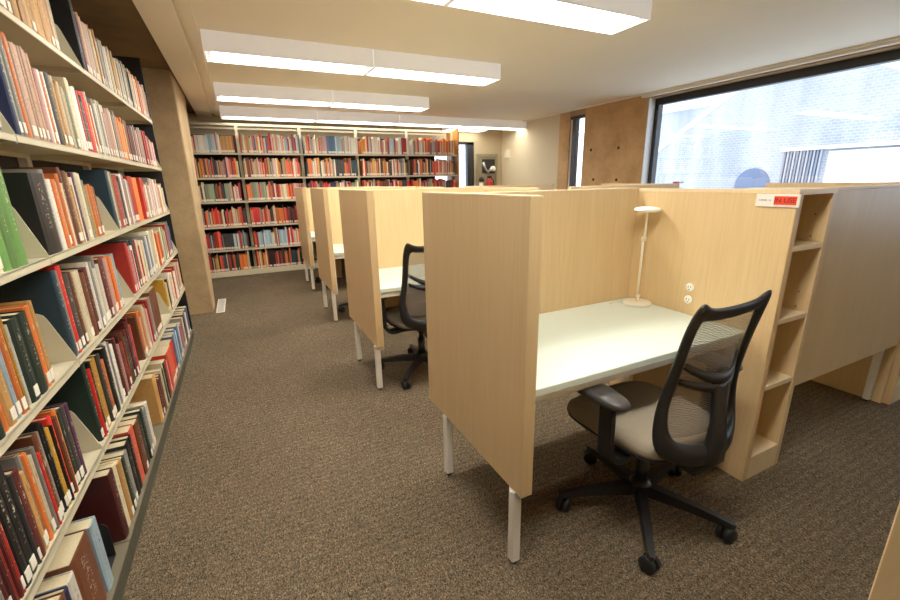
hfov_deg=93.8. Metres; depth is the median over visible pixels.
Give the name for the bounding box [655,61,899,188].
window
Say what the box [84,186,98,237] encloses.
book
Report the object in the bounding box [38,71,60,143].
book
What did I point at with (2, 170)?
book
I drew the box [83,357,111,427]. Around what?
book
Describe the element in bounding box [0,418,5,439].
book
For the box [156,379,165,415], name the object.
book
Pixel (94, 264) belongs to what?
book
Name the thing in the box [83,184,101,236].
book
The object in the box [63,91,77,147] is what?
book
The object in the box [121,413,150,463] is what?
book
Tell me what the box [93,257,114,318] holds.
book
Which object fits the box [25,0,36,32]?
book
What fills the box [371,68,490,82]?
diffuser
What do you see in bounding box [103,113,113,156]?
book
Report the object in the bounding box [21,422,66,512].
book
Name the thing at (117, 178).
book
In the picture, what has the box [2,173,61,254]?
book
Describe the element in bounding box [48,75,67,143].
book
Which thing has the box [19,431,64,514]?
book
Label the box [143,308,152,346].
book
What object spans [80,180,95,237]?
book
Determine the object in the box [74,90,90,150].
book
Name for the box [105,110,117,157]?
book
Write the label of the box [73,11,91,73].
book
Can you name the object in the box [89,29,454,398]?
books
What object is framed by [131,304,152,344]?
book
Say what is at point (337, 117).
ceiling light
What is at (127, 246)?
book
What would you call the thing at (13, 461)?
book
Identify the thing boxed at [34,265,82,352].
book
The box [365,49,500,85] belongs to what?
ceiling light
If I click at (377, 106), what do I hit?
diffuser
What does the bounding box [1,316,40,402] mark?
book
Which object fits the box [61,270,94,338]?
book
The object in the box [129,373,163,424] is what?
book
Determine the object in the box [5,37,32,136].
book
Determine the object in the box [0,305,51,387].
book
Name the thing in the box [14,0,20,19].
book
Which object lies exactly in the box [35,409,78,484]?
book
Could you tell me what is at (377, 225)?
study carrel
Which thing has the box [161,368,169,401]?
book
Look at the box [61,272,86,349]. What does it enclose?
book
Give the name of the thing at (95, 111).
book
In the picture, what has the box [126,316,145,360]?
book
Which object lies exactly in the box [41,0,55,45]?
book
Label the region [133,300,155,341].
book
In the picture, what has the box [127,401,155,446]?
book
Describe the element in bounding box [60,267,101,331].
book
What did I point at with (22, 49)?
book
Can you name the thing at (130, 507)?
book
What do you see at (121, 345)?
book
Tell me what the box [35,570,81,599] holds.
book
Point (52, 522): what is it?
book
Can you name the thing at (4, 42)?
book
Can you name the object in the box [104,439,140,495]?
book
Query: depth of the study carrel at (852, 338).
2.17 m
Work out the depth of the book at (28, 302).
1.22 m
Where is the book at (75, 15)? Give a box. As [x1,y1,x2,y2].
[74,13,89,71]
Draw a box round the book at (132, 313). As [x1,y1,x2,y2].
[122,311,147,352]
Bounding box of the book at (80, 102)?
[80,102,92,151]
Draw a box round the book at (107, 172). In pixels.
[107,172,120,228]
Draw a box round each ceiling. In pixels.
[71,0,195,113]
[173,0,899,120]
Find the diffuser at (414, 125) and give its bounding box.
[398,124,462,126]
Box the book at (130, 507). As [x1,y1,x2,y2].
[99,458,134,519]
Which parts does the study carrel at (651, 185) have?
panel, divider panel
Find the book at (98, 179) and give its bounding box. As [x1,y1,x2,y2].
[60,170,119,228]
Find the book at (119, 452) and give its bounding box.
[102,449,138,502]
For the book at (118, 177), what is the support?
on the shelving at (16, 150)
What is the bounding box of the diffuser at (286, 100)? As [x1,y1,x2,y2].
[220,96,325,104]
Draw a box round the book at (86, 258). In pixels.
[53,256,108,321]
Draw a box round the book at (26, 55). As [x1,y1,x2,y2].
[24,53,49,141]
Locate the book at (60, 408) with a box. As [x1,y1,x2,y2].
[41,405,84,481]
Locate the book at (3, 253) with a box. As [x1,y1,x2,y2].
[0,231,11,271]
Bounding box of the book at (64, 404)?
[44,402,86,474]
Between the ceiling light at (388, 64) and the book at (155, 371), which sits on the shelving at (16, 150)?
the book at (155, 371)
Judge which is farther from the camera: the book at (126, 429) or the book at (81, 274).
the book at (126, 429)
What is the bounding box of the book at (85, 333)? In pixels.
[67,272,88,344]
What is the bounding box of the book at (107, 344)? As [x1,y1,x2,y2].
[106,342,123,403]
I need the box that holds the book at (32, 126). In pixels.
[7,41,36,138]
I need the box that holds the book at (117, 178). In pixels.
[116,176,128,225]
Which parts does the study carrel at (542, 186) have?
panel, divider panel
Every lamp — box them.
[478,177,483,185]
[610,206,661,307]
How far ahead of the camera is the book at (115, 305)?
1.92 m
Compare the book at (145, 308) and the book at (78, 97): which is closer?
the book at (78, 97)
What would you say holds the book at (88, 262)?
on the shelving at (16, 150)
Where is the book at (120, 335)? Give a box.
[105,332,133,383]
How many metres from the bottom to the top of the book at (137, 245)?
0.226 m
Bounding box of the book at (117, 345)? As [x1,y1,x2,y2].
[116,344,129,391]
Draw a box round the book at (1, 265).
[0,257,3,273]
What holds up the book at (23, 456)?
on the shelving at (16, 150)
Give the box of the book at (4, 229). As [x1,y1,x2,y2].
[0,202,19,268]
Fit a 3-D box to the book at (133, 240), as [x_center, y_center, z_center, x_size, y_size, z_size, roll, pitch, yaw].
[-1.931,-0.207,2.446,0.212,0.268,0.027,-9,17,-25]
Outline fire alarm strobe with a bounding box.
[504,149,509,157]
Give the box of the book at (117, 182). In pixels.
[117,182,127,223]
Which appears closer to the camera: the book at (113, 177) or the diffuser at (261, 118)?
the book at (113, 177)
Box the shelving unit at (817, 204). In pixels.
[734,187,838,479]
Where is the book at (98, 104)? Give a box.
[98,104,110,155]
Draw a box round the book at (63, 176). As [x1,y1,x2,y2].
[60,171,82,243]
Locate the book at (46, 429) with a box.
[43,427,71,505]
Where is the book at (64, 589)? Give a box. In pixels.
[33,586,71,599]
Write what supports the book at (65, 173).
on the shelving at (16, 150)
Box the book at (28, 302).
[0,300,54,382]
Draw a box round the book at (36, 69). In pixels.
[36,69,56,142]
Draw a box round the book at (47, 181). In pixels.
[45,179,67,249]
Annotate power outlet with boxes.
[684,295,691,303]
[686,283,693,291]
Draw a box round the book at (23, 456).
[0,452,53,541]
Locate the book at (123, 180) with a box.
[123,180,133,223]
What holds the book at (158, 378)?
on the shelving at (16, 150)
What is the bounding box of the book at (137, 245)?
[137,245,146,282]
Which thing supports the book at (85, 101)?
on the shelving at (16, 150)
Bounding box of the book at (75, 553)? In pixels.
[43,529,106,599]
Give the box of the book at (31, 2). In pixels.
[29,0,41,35]
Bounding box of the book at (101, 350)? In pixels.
[90,346,120,412]
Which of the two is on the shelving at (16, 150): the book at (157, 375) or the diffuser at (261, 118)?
the book at (157, 375)
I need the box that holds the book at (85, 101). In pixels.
[85,101,97,152]
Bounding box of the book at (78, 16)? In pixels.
[78,16,92,74]
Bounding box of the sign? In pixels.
[755,194,801,207]
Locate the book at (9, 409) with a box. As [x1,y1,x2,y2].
[0,368,17,426]
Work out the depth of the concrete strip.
7.68 m
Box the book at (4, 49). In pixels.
[4,49,27,134]
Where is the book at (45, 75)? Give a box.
[43,72,64,144]
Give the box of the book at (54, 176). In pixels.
[43,173,75,246]
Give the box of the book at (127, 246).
[127,246,138,291]
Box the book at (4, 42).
[0,32,32,137]
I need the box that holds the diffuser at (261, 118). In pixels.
[224,116,311,120]
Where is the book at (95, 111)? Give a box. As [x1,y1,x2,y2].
[93,103,105,154]
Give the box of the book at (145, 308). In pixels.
[145,308,153,342]
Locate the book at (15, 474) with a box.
[3,468,45,558]
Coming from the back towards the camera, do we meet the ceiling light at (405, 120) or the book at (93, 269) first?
the ceiling light at (405, 120)
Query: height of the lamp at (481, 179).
1.500 m
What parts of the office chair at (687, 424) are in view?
armrest, seat, panel, frame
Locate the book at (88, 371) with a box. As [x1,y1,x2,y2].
[86,368,107,436]
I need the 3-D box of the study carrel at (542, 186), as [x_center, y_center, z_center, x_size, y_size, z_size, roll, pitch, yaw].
[0.547,-0.801,5.519,1.240,1.362,0.900,-9,17,-25]
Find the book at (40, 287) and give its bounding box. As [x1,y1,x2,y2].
[0,270,77,356]
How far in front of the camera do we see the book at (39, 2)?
1.61 m
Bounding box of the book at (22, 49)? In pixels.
[22,49,46,140]
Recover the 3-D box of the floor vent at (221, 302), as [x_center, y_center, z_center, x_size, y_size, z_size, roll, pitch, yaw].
[-2.817,0.065,5.188,0.090,0.005,0.660,-9,17,-25]
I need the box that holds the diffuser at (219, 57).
[211,52,364,71]
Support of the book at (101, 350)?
on the shelving at (16, 150)
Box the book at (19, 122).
[0,52,23,134]
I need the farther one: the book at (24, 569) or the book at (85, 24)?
the book at (85, 24)
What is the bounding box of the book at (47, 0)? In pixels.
[47,0,60,50]
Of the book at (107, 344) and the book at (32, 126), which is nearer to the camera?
the book at (32, 126)
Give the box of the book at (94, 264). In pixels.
[94,264,111,319]
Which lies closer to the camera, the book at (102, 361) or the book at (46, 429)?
the book at (46, 429)
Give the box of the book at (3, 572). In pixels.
[0,554,17,599]
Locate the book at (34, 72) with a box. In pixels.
[31,67,54,142]
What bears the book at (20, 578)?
on the shelving at (16, 150)
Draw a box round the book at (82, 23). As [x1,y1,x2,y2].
[81,21,95,77]
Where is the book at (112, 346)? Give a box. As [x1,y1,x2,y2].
[112,346,125,397]
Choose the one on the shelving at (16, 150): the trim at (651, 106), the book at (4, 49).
the book at (4, 49)
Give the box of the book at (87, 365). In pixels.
[83,361,108,432]
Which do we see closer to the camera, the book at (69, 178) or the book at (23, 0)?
the book at (23, 0)
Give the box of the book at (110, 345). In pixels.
[109,344,125,401]
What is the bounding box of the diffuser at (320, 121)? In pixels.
[319,120,393,123]
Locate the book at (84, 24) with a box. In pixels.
[84,24,98,79]
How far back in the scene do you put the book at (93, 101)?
2.13 m
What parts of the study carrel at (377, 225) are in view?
leg, panel, leg, desk rail, panel, divider panel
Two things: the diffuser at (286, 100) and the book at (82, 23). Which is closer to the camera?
the book at (82, 23)
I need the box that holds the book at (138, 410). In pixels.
[123,408,152,458]
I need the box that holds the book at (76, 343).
[54,270,78,353]
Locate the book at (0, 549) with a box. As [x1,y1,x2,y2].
[0,549,19,599]
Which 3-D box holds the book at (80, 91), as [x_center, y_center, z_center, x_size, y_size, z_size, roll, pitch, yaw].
[-1.799,-0.827,1.961,0.210,0.276,0.007,-9,17,-25]
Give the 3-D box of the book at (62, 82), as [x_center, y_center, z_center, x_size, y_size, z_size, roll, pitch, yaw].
[-1.689,-0.770,1.740,0.220,0.282,0.024,-9,17,-25]
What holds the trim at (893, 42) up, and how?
attached to the wall at (533, 157)
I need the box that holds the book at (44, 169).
[0,167,78,244]
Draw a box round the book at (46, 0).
[46,0,58,48]
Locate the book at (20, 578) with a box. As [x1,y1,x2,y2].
[0,522,25,592]
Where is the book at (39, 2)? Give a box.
[36,0,51,43]
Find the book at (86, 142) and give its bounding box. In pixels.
[69,86,88,150]
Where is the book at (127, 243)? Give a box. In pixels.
[100,241,136,279]
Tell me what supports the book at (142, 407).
on the shelving at (16, 150)
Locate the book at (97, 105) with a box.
[97,105,109,155]
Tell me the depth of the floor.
1.95 m
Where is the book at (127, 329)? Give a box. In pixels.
[127,329,138,374]
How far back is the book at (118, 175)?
2.39 m
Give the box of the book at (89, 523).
[65,516,113,591]
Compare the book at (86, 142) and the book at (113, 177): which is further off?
the book at (113, 177)
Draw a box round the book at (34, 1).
[33,0,45,38]
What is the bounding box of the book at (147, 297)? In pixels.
[136,296,157,339]
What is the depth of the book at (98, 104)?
2.20 m
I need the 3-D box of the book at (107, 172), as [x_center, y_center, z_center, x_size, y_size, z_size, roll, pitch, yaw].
[-1.835,-0.503,2.151,0.203,0.286,0.019,-9,17,-25]
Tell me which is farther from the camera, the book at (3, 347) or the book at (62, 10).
the book at (62, 10)
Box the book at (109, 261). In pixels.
[106,256,122,309]
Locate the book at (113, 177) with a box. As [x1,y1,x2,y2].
[110,174,126,227]
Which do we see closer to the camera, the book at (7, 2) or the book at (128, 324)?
the book at (7, 2)
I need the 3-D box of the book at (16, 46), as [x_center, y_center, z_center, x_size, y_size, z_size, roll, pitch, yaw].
[-1.508,-0.672,1.363,0.231,0.292,0.018,-9,17,-25]
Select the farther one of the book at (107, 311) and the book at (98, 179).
the book at (98, 179)
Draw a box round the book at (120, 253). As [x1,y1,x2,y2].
[76,242,136,293]
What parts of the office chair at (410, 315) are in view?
armrest, seat, frame, panel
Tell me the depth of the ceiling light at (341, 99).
5.70 m
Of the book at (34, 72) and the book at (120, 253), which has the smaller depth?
the book at (34, 72)
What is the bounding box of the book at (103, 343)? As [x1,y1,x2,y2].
[96,341,121,405]
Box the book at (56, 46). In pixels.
[44,0,57,48]
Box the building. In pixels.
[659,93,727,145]
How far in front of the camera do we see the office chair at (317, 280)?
6.18 m
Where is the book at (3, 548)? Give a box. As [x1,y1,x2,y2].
[0,532,23,598]
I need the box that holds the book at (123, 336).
[123,336,134,381]
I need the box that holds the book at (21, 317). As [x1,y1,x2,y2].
[0,310,48,394]
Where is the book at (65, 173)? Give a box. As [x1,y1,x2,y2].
[65,173,83,242]
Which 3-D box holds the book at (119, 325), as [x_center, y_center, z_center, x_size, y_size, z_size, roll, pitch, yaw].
[-1.671,0.259,2.027,0.230,0.286,0.019,-9,17,-25]
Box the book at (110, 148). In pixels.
[101,112,112,155]
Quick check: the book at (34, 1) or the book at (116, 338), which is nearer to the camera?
the book at (34, 1)
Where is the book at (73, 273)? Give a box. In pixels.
[70,271,93,342]
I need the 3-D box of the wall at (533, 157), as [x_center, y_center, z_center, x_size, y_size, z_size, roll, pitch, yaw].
[3.985,-1.188,4.441,0.300,2.560,12.750,-9,17,-25]
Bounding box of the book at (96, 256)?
[93,256,118,310]
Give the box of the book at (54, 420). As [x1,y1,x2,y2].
[50,416,78,492]
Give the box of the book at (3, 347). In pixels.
[0,328,27,414]
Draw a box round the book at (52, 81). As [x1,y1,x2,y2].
[52,81,73,144]
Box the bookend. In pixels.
[97,524,115,568]
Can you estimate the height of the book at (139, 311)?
0.244 m
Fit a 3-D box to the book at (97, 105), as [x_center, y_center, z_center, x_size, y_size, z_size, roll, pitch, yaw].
[-1.867,-0.860,2.140,0.179,0.244,0.019,-9,17,-25]
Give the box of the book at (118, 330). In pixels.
[111,330,135,375]
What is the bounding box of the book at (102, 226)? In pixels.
[92,187,104,234]
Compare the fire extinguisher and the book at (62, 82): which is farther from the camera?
the fire extinguisher
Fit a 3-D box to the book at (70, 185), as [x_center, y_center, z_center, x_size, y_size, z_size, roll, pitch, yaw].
[-1.538,-0.329,1.632,0.161,0.222,0.011,-9,17,-25]
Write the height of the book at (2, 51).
0.296 m
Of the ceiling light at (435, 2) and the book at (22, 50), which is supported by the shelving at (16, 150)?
the book at (22, 50)
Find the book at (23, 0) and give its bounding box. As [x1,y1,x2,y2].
[23,0,32,29]
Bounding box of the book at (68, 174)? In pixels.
[67,173,88,240]
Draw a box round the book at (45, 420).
[31,415,74,493]
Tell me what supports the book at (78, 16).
on the shelving at (16, 150)
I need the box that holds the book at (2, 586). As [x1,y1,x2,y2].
[0,575,11,599]
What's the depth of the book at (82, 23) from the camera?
2.12 m
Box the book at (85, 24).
[85,24,100,80]
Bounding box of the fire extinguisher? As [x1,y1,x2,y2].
[486,176,493,185]
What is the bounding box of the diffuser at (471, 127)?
[469,126,518,128]
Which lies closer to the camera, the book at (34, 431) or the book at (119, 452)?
the book at (34, 431)
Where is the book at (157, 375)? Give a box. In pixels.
[155,374,166,407]
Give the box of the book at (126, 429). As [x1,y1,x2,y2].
[112,424,144,482]
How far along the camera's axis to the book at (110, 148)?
2.23 m
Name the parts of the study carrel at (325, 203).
panel, leg, leg, desk rail, panel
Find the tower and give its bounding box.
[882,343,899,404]
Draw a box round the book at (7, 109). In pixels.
[0,58,21,134]
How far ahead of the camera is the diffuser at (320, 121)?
7.25 m
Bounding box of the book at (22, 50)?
[22,50,46,139]
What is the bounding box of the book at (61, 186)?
[60,183,77,245]
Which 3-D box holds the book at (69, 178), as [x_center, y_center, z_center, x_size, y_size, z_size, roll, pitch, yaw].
[-1.564,-0.345,1.636,0.195,0.251,0.026,-9,17,-25]
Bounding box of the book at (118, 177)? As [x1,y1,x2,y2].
[118,177,129,225]
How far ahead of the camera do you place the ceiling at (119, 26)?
3.15 m
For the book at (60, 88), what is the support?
on the shelving at (16, 150)
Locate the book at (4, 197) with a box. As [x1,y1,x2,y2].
[0,168,28,265]
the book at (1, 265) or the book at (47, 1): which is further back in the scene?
the book at (47, 1)
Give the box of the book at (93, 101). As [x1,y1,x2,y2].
[92,100,107,154]
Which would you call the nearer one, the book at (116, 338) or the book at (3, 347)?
the book at (3, 347)
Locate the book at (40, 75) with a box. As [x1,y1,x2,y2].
[39,73,59,143]
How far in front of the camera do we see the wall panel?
6.64 m
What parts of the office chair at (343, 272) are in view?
armrest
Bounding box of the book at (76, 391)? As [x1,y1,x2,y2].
[45,363,104,441]
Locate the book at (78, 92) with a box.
[75,90,93,149]
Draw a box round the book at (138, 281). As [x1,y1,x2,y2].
[130,250,140,289]
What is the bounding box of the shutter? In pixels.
[779,149,823,182]
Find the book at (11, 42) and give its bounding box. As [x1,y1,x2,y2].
[11,42,38,138]
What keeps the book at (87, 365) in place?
on the shelving at (16, 150)
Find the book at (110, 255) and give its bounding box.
[67,254,124,306]
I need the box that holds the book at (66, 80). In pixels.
[66,80,83,149]
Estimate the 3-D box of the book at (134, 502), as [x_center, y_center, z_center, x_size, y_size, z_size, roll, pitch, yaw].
[-1.439,0.787,1.741,0.196,0.254,0.041,-9,17,-25]
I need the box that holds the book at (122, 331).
[108,330,135,379]
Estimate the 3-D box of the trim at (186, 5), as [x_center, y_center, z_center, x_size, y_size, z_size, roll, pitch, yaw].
[-1.117,-1.594,1.567,0.060,0.020,12.450,-9,17,-25]
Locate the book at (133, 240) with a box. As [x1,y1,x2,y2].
[133,240,143,284]
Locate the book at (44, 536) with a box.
[18,471,48,549]
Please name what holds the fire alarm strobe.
attached to the wall at (533, 157)
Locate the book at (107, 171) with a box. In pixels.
[107,171,122,227]
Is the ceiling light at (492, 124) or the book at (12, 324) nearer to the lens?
the book at (12, 324)
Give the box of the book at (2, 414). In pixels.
[0,402,9,432]
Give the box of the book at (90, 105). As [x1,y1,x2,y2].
[90,105,101,152]
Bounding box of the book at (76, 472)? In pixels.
[55,410,80,484]
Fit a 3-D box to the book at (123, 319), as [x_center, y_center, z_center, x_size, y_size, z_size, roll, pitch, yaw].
[-1.690,0.243,2.070,0.217,0.295,0.030,-9,17,-25]
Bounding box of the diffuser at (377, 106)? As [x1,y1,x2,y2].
[334,103,421,109]
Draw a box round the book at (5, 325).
[3,324,31,405]
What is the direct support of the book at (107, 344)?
on the shelving at (16, 150)
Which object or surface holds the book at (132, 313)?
on the shelving at (16, 150)
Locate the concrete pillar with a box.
[142,67,214,314]
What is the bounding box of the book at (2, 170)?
[1,169,63,249]
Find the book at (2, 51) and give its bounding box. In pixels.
[0,36,27,136]
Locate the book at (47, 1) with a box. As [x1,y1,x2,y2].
[47,1,59,49]
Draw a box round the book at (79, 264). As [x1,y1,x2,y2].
[52,262,103,328]
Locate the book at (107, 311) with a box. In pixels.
[95,266,109,320]
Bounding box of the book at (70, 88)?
[69,87,86,149]
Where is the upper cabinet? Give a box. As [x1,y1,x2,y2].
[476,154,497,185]
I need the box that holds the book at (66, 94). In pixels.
[64,92,80,148]
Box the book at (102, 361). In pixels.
[100,359,116,416]
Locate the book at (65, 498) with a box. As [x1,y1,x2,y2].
[39,423,68,509]
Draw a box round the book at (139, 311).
[127,310,149,351]
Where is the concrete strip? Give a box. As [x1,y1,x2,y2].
[557,112,570,189]
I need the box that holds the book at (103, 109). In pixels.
[102,108,115,156]
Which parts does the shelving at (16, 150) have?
shelf, shelf, shelf, shelf, shelf, panel, shelf, shelf, shelf, shelf, shelf, shelf, shelf, shelf, shelf, shelf, shelf, shelf, panel, shelf, shelf, shelf, shelf, shelf, shelf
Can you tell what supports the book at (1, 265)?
on the shelving at (16, 150)
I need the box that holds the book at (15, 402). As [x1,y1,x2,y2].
[0,350,21,418]
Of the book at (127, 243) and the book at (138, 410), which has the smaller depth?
the book at (138, 410)
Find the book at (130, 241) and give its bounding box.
[105,239,142,286]
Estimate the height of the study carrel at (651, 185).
1.362 m
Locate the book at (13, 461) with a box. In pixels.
[0,454,48,543]
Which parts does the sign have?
slider panel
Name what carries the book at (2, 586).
on the shelving at (16, 150)
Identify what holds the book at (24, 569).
on the shelving at (16, 150)
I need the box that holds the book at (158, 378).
[155,377,166,410]
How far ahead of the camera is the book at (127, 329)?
2.10 m
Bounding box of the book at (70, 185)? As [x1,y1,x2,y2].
[70,185,85,241]
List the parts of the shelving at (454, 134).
rail, rail, shelf, shelf, shelf, shelf, shelf, shelf, rail, rail, shelf, shelf, shelf, shelf, shelf, shelf, rail, rail, shelf, shelf, rail, rail, shelf, shelf, rail, rail, shelf, shelf, panel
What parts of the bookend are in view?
plate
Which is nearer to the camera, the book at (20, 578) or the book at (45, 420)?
the book at (20, 578)
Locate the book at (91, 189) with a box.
[90,186,102,235]
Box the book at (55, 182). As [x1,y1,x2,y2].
[55,182,72,246]
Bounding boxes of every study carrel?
[294,186,396,289]
[310,186,443,321]
[338,187,540,389]
[422,187,803,563]
[464,184,553,189]
[568,183,679,188]
[766,182,899,402]
[868,502,899,599]
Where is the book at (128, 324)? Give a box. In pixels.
[128,324,139,370]
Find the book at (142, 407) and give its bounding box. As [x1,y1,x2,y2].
[126,406,154,451]
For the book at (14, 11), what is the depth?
1.38 m
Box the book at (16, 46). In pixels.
[15,45,42,139]
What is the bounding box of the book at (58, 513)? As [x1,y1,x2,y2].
[35,452,61,524]
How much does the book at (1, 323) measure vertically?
0.276 m
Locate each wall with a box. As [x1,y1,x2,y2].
[187,113,501,185]
[501,44,899,189]
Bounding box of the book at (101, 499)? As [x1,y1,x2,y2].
[71,467,128,542]
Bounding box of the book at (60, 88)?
[59,87,76,147]
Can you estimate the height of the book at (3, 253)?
0.285 m
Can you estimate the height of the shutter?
1.920 m
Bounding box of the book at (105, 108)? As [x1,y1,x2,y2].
[105,108,118,157]
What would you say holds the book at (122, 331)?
on the shelving at (16, 150)
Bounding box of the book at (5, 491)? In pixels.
[0,465,37,574]
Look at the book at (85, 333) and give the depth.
1.54 m
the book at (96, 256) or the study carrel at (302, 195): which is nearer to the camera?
the book at (96, 256)
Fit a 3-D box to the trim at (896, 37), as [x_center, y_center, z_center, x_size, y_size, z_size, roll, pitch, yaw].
[3.814,-2.342,3.867,0.025,0.020,12.450,-9,17,-25]
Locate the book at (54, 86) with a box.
[53,85,71,146]
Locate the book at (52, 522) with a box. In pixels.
[27,454,56,534]
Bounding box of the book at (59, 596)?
[39,592,66,599]
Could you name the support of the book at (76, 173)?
on the shelving at (16, 150)
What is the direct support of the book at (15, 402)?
on the shelving at (16, 150)
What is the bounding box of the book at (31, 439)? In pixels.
[5,433,63,519]
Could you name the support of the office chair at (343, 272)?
on the floor
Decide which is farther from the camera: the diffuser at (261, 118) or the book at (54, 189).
the diffuser at (261, 118)
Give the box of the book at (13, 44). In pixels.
[13,44,39,138]
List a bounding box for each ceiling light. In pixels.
[200,29,373,74]
[213,82,332,106]
[219,105,317,122]
[315,110,399,125]
[329,90,428,111]
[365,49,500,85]
[394,115,469,127]
[411,0,450,5]
[442,128,487,131]
[445,0,651,34]
[464,118,526,130]
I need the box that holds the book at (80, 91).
[80,91,98,152]
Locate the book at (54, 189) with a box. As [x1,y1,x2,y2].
[49,179,71,247]
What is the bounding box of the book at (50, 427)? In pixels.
[43,425,74,500]
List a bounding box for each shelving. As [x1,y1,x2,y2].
[0,5,193,599]
[189,122,458,277]
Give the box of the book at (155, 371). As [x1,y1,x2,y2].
[144,368,168,405]
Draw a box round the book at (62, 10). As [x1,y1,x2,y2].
[49,0,86,70]
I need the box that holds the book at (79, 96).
[78,95,93,151]
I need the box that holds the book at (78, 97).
[78,97,91,151]
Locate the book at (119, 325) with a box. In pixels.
[109,322,137,376]
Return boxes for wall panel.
[581,96,648,185]
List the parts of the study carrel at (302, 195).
panel, leg, leg, panel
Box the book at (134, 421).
[118,417,149,473]
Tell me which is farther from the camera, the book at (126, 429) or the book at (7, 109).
the book at (126, 429)
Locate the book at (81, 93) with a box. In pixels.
[80,92,96,152]
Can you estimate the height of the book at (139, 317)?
0.218 m
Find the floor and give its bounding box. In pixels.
[122,268,899,599]
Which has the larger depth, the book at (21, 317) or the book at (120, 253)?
the book at (120, 253)
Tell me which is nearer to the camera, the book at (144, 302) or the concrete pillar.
the book at (144, 302)
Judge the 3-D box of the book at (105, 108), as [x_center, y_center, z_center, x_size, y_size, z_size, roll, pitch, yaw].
[-1.961,-0.909,2.296,0.208,0.258,0.029,-9,17,-25]
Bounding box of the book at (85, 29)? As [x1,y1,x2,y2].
[85,29,97,78]
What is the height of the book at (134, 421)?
0.267 m
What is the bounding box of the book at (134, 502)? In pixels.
[101,455,136,510]
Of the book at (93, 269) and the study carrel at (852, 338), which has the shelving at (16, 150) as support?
the book at (93, 269)
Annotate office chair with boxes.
[312,241,342,287]
[338,258,348,311]
[375,243,427,389]
[556,290,771,574]
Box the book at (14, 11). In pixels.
[9,0,17,17]
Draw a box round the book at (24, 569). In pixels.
[0,492,32,588]
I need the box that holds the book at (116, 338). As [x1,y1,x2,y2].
[103,335,130,389]
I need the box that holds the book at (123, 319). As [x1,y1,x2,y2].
[118,317,137,365]
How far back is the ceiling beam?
3.40 m
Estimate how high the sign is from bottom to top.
0.052 m
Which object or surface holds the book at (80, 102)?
on the shelving at (16, 150)
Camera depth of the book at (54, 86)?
1.65 m
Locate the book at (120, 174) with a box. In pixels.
[120,174,132,224]
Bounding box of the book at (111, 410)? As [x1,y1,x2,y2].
[87,353,115,421]
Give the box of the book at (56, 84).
[53,83,72,146]
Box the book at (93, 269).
[92,268,108,324]
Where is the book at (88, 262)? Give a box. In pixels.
[51,261,105,327]
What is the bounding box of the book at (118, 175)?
[114,174,130,224]
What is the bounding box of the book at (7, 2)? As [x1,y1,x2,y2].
[5,0,12,12]
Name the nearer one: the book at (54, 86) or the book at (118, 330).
the book at (54, 86)
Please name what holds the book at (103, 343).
on the shelving at (16, 150)
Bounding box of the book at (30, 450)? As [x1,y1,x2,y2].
[1,446,59,529]
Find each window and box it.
[459,142,473,185]
[568,114,584,186]
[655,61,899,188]
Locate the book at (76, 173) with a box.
[76,173,93,238]
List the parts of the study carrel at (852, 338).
leg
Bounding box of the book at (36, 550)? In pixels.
[5,474,42,564]
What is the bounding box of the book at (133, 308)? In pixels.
[128,305,151,349]
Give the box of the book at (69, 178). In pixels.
[68,177,86,241]
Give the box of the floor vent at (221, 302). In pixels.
[216,299,225,312]
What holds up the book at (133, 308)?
on the shelving at (16, 150)
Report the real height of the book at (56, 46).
0.297 m
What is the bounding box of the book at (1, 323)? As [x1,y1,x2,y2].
[0,317,29,409]
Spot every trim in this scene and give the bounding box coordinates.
[180,0,218,114]
[522,36,899,121]
[641,39,899,97]
[641,98,655,183]
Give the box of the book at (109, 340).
[101,337,127,395]
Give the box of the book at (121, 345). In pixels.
[119,341,131,385]
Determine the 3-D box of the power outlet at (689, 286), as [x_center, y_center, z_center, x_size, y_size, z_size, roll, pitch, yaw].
[1.212,-0.064,2.129,0.006,0.044,0.044,-9,17,-25]
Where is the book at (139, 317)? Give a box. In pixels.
[139,317,147,353]
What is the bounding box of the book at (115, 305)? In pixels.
[102,258,118,313]
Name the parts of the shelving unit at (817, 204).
shelf, panel, shelf, panel, shelf, shelf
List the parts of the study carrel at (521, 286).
leg, panel, leg, panel, desk rail, leg, divider panel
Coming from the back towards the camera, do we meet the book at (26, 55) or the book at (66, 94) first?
the book at (66, 94)
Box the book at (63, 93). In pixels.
[63,93,76,146]
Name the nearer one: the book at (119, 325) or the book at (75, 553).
the book at (75, 553)
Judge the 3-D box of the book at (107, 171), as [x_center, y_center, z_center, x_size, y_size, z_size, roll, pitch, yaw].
[-1.845,-0.509,2.164,0.212,0.290,0.015,-9,17,-25]
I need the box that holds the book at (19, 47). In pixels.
[18,46,45,140]
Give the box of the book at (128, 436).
[110,434,142,488]
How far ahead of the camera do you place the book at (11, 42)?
1.37 m
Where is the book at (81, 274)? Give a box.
[78,272,98,335]
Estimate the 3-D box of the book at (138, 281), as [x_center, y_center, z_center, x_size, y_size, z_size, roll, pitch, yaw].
[-1.859,-0.159,2.350,0.182,0.225,0.031,-9,17,-25]
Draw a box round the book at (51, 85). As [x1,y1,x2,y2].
[50,82,67,145]
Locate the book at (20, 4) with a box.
[16,0,29,26]
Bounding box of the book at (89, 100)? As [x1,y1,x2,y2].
[86,98,103,153]
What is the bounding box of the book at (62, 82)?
[51,76,82,148]
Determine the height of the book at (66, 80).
0.277 m
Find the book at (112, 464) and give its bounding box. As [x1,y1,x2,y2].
[96,462,130,526]
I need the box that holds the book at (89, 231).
[65,172,92,239]
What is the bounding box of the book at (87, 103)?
[87,103,99,148]
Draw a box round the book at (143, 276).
[134,240,145,283]
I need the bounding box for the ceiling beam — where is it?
[132,0,211,116]

